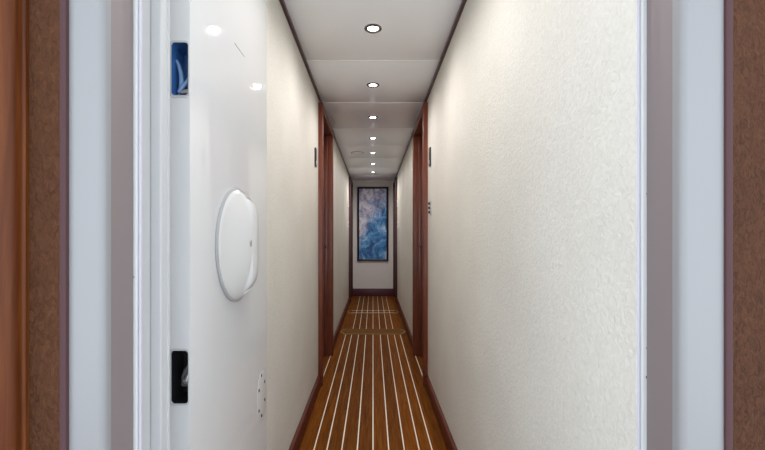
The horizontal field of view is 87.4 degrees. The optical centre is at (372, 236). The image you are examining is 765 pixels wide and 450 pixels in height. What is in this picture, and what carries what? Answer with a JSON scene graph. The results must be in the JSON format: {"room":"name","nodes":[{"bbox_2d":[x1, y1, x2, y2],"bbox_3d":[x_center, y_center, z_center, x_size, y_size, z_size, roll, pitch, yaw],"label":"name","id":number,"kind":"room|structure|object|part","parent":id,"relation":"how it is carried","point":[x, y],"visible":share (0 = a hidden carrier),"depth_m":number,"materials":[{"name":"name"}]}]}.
{"room":"ship interior","nodes":[
{"label":"ship interior","id":0,"kind":"room"},
{"bbox_2d":[265,0,348,449],"bbox_3d":[-0.448,0.035,4.015,0.100,2.110,6.830,0,0,0],"label":"wall","id":1,"kind":"structure","parent":0,"point":[292,99],"depth_m":1.98,"materials":[{"name":"beige paint"}]},
{"bbox_2d":[142,0,169,449],"bbox_3d":[-0.419,0.110,0.703,0.102,1.960,0.194,0,0,0],"label":"trim","id":2,"kind":"structure","parent":1,"relation":"attached to","point":[155,13],"depth_m":0.70,"materials":[{"name":"white metal"}]},
{"bbox_2d":[170,0,266,449],"bbox_3d":[-0.389,0.058,1.161,0.091,1.825,0.622,0,0,0],"label":"door","id":3,"kind":"structure","parent":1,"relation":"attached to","point":[218,48],"depth_m":1.01,"materials":[{"name":"white metal"}]},
{"bbox_3d":[-0.406,0.300,0.872,0.025,0.054,0.014,0,0,0],"label":"latch arm","id":4,"kind":"part","parent":3,"relation":"part of","materials":[{"name":"grey metal"}]},
{"bbox_3d":[-0.365,0.023,1.140,0.044,0.309,0.296,0,0,0],"label":"handle","id":5,"kind":"part","parent":3,"relation":"part of","materials":[{"name":"white paint"}]},
{"bbox_3d":[-0.390,0.560,1.405,0.002,0.176,0.120,0,0,0],"label":"service plate","id":6,"kind":"part","parent":3,"relation":"part of","materials":[{"name":"white metal"}]},
{"bbox_2d":[279,0,351,179],"bbox_3d":[-0.396,-1.012,3.965,0.024,0.024,6.730,0,0,0],"label":"trim","id":7,"kind":"structure","parent":1,"relation":"attached to","point":[283,5],"depth_m":2.21,"materials":[{"name":"red wood"}]},
{"bbox_2d":[314,147,316,166],"bbox_3d":[-0.392,-0.542,2.745,0.015,0.130,0.052,0,0,0],"label":"wall plate","id":8,"kind":"object","parent":1,"relation":"attached to","point":[315,149],"visible":1,"depth_m":2.72,"materials":[{"name":"silver plastic"}]},
{"bbox_2d":[288,298,349,449],"bbox_3d":[-0.390,1.046,4.027,0.024,0.087,5.070,0,0,0],"label":"baseboard","id":9,"kind":"structure","parent":1,"relation":"attached to","point":[296,442],"depth_m":2.42,"materials":[{"name":"brown wood"}]},
{"bbox_2d":[318,102,332,385],"bbox_3d":[-0.427,0.056,3.303,0.125,2.068,0.795,0,0,0],"label":"door","id":10,"kind":"structure","parent":1,"relation":"in","point":[325,132],"depth_m":3.64,"materials":[{"name":"brown wood"}]},
{"bbox_2d":[349,177,352,302],"bbox_3d":[-0.427,0.056,6.915,0.125,2.068,0.710,0,0,0],"label":"door","id":11,"kind":"structure","parent":1,"relation":"in","point":[350,180],"depth_m":6.56,"materials":[{"name":"red wood"}]},
{"bbox_2d":[284,0,461,180],"bbox_3d":[0.000,-1.044,3.980,1.000,0.052,6.800,0,0,0],"label":"ceiling","id":12,"kind":"structure","parent":0,"point":[342,58],"depth_m":2.36,"materials":[{"name":"white paint"}]},
{"bbox_2d":[351,151,363,153],"bbox_3d":[-0.190,-1.016,4.870,0.160,0.007,0.160,0,0,0],"label":"ceiling speaker","id":13,"kind":"object","parent":12,"relation":"attached to","point":[354,152],"visible":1,"depth_m":4.84,"materials":[{"name":"grey plastic"}]},
{"bbox_2d":[364,24,381,32],"bbox_3d":[0.000,-1.018,1.960,0.086,0.007,0.086,0,0,0],"label":"recessed light","id":14,"kind":"object","parent":12,"relation":"in","point":[370,28],"visible":1,"depth_m":1.95,"materials":[{"name":"silver metal"}]},
{"bbox_2d":[367,82,378,87],"bbox_3d":[0.000,-1.018,2.690,0.086,0.007,0.086,0,0,0],"label":"recessed light","id":15,"kind":"object","parent":12,"relation":"in","point":[372,84],"visible":1,"depth_m":2.69,"materials":[{"name":"silver metal"}]},
{"bbox_2d":[299,296,446,449],"bbox_3d":[0.000,1.110,3.980,1.000,0.040,6.800,0,0,0],"label":"floor","id":16,"kind":"structure","parent":0,"point":[373,395],"depth_m":2.76,"materials":[{"name":"brown wood"}]},
{"bbox_2d":[348,310,397,313],"bbox_3d":[0.000,1.087,5.785,0.740,0.006,0.290,0,0,0],"label":"board","id":17,"kind":"object","parent":16,"relation":"on","point":[350,311],"visible":1,"depth_m":5.75,"materials":[{"name":"brown wood"}]},
{"bbox_2d":[353,182,392,288],"bbox_3d":[0.000,0.035,7.380,1.000,2.110,0.100,0,0,0],"label":"wall","id":18,"kind":"structure","parent":0,"point":[366,274],"depth_m":7.33,"materials":[{"name":"white paint"}]},
{"bbox_2d":[357,187,387,260],"bbox_3d":[-0.004,-0.230,7.313,0.566,1.354,0.032,0,0,0],"label":"framed painting","id":19,"kind":"object","parent":18,"relation":"attached to","point":[372,202],"visible":1,"depth_m":7.31,"materials":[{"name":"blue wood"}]},
{"bbox_2d":[353,289,392,295],"bbox_3d":[0.000,1.022,7.325,0.920,0.137,0.030,0,0,0],"label":"baseboard","id":20,"kind":"structure","parent":18,"relation":"attached to","point":[356,292],"depth_m":7.31,"materials":[{"name":"red wood"}]},
{"bbox_2d":[352,181,393,181],"bbox_3d":[0.000,-1.006,7.320,0.796,0.033,0.040,0,0,0],"label":"trim","id":21,"kind":"structure","parent":18,"relation":"attached to","point":[352,181],"depth_m":7.30,"materials":[{"name":"white paint"}]},
{"bbox_2d":[29,0,764,449],"bbox_3d":[0.000,-0.035,0.575,3.400,2.250,0.100,0,0,0],"label":"wall","id":22,"kind":"structure","parent":0,"point":[44,15],"depth_m":0.53,"materials":[{"name":"brown leather"}]},
{"bbox_2d":[0,0,28,449],"bbox_3d":[-0.536,-0.035,0.512,0.169,2.250,0.030,0,0,0],"label":"trim","id":23,"kind":"structure","parent":22,"relation":"attached to","point":[14,14],"depth_m":0.51,"materials":[{"name":"brown wood"}]},
{"bbox_2d":[69,0,723,449],"bbox_3d":[0.029,0.075,0.567,0.878,2.030,0.078,0,0,0],"label":"trim","id":24,"kind":"structure","parent":22,"relation":"attached to","point":[680,43],"depth_m":0.53,"materials":[{"name":"white metal"}]},
{"bbox_2d":[60,0,732,449],"bbox_3d":[0.030,0.074,0.542,0.884,2.031,0.036,0,0,0],"label":"trim","id":25,"kind":"structure","parent":22,"relation":"attached to","point":[64,4],"depth_m":0.52,"materials":[{"name":"grey"}]},
{"bbox_2d":[397,0,636,449],"bbox_3d":[0.448,0.035,4.017,0.100,2.110,6.826,0,0,0],"label":"wall","id":26,"kind":"structure","parent":0,"point":[532,104],"depth_m":1.00,"materials":[{"name":"white paint"}]},
{"bbox_2d":[393,177,396,302],"bbox_3d":[0.427,0.056,6.915,0.125,2.068,0.710,0,0,0],"label":"door frame","id":27,"kind":"structure","parent":26,"relation":"in","point":[395,180],"depth_m":6.56,"materials":[{"name":"red wood"}]},
{"bbox_2d":[413,102,427,385],"bbox_3d":[0.427,0.056,3.303,0.125,2.068,0.795,0,0,0],"label":"door frame","id":28,"kind":"structure","parent":26,"relation":"in","point":[420,132],"depth_m":3.64,"materials":[{"name":"brown wood"}]},
{"bbox_2d":[396,298,457,449],"bbox_3d":[0.390,1.046,3.581,0.024,0.087,5.962,0,0,0],"label":"baseboard","id":29,"kind":"structure","parent":26,"relation":"attached to","point":[449,442],"depth_m":2.42,"materials":[{"name":"brown wood"}]},
{"bbox_2d":[428,147,430,166],"bbox_3d":[0.392,-0.550,2.765,0.015,0.130,0.052,0,0,0],"label":"wall plate","id":30,"kind":"object","parent":26,"relation":"attached to","point":[429,161],"visible":1,"depth_m":2.75,"materials":[{"name":"silver plastic"}]},
{"bbox_3d":[0.394,-0.550,2.765,0.011,0.130,0.052,0,0,0],"label":"plate","id":31,"kind":"part","parent":30,"relation":"part of","materials":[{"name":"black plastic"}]},
{"bbox_2d":[428,201,430,214],"bbox_3d":[0.389,-0.197,2.750,0.020,0.092,0.056,0,0,0],"label":"light switch","id":32,"kind":"object","parent":26,"relation":"attached to","point":[429,203],"visible":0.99,"depth_m":2.74,"materials":[{"name":"silver metal"}]},
{"bbox_2d":[394,0,466,179],"bbox_3d":[0.396,-1.012,3.965,0.024,0.024,6.730,0,0,0],"label":"trim","id":33,"kind":"structure","parent":26,"relation":"attached to","point":[462,5],"depth_m":2.21,"materials":[{"name":"red wood"}]}
]}

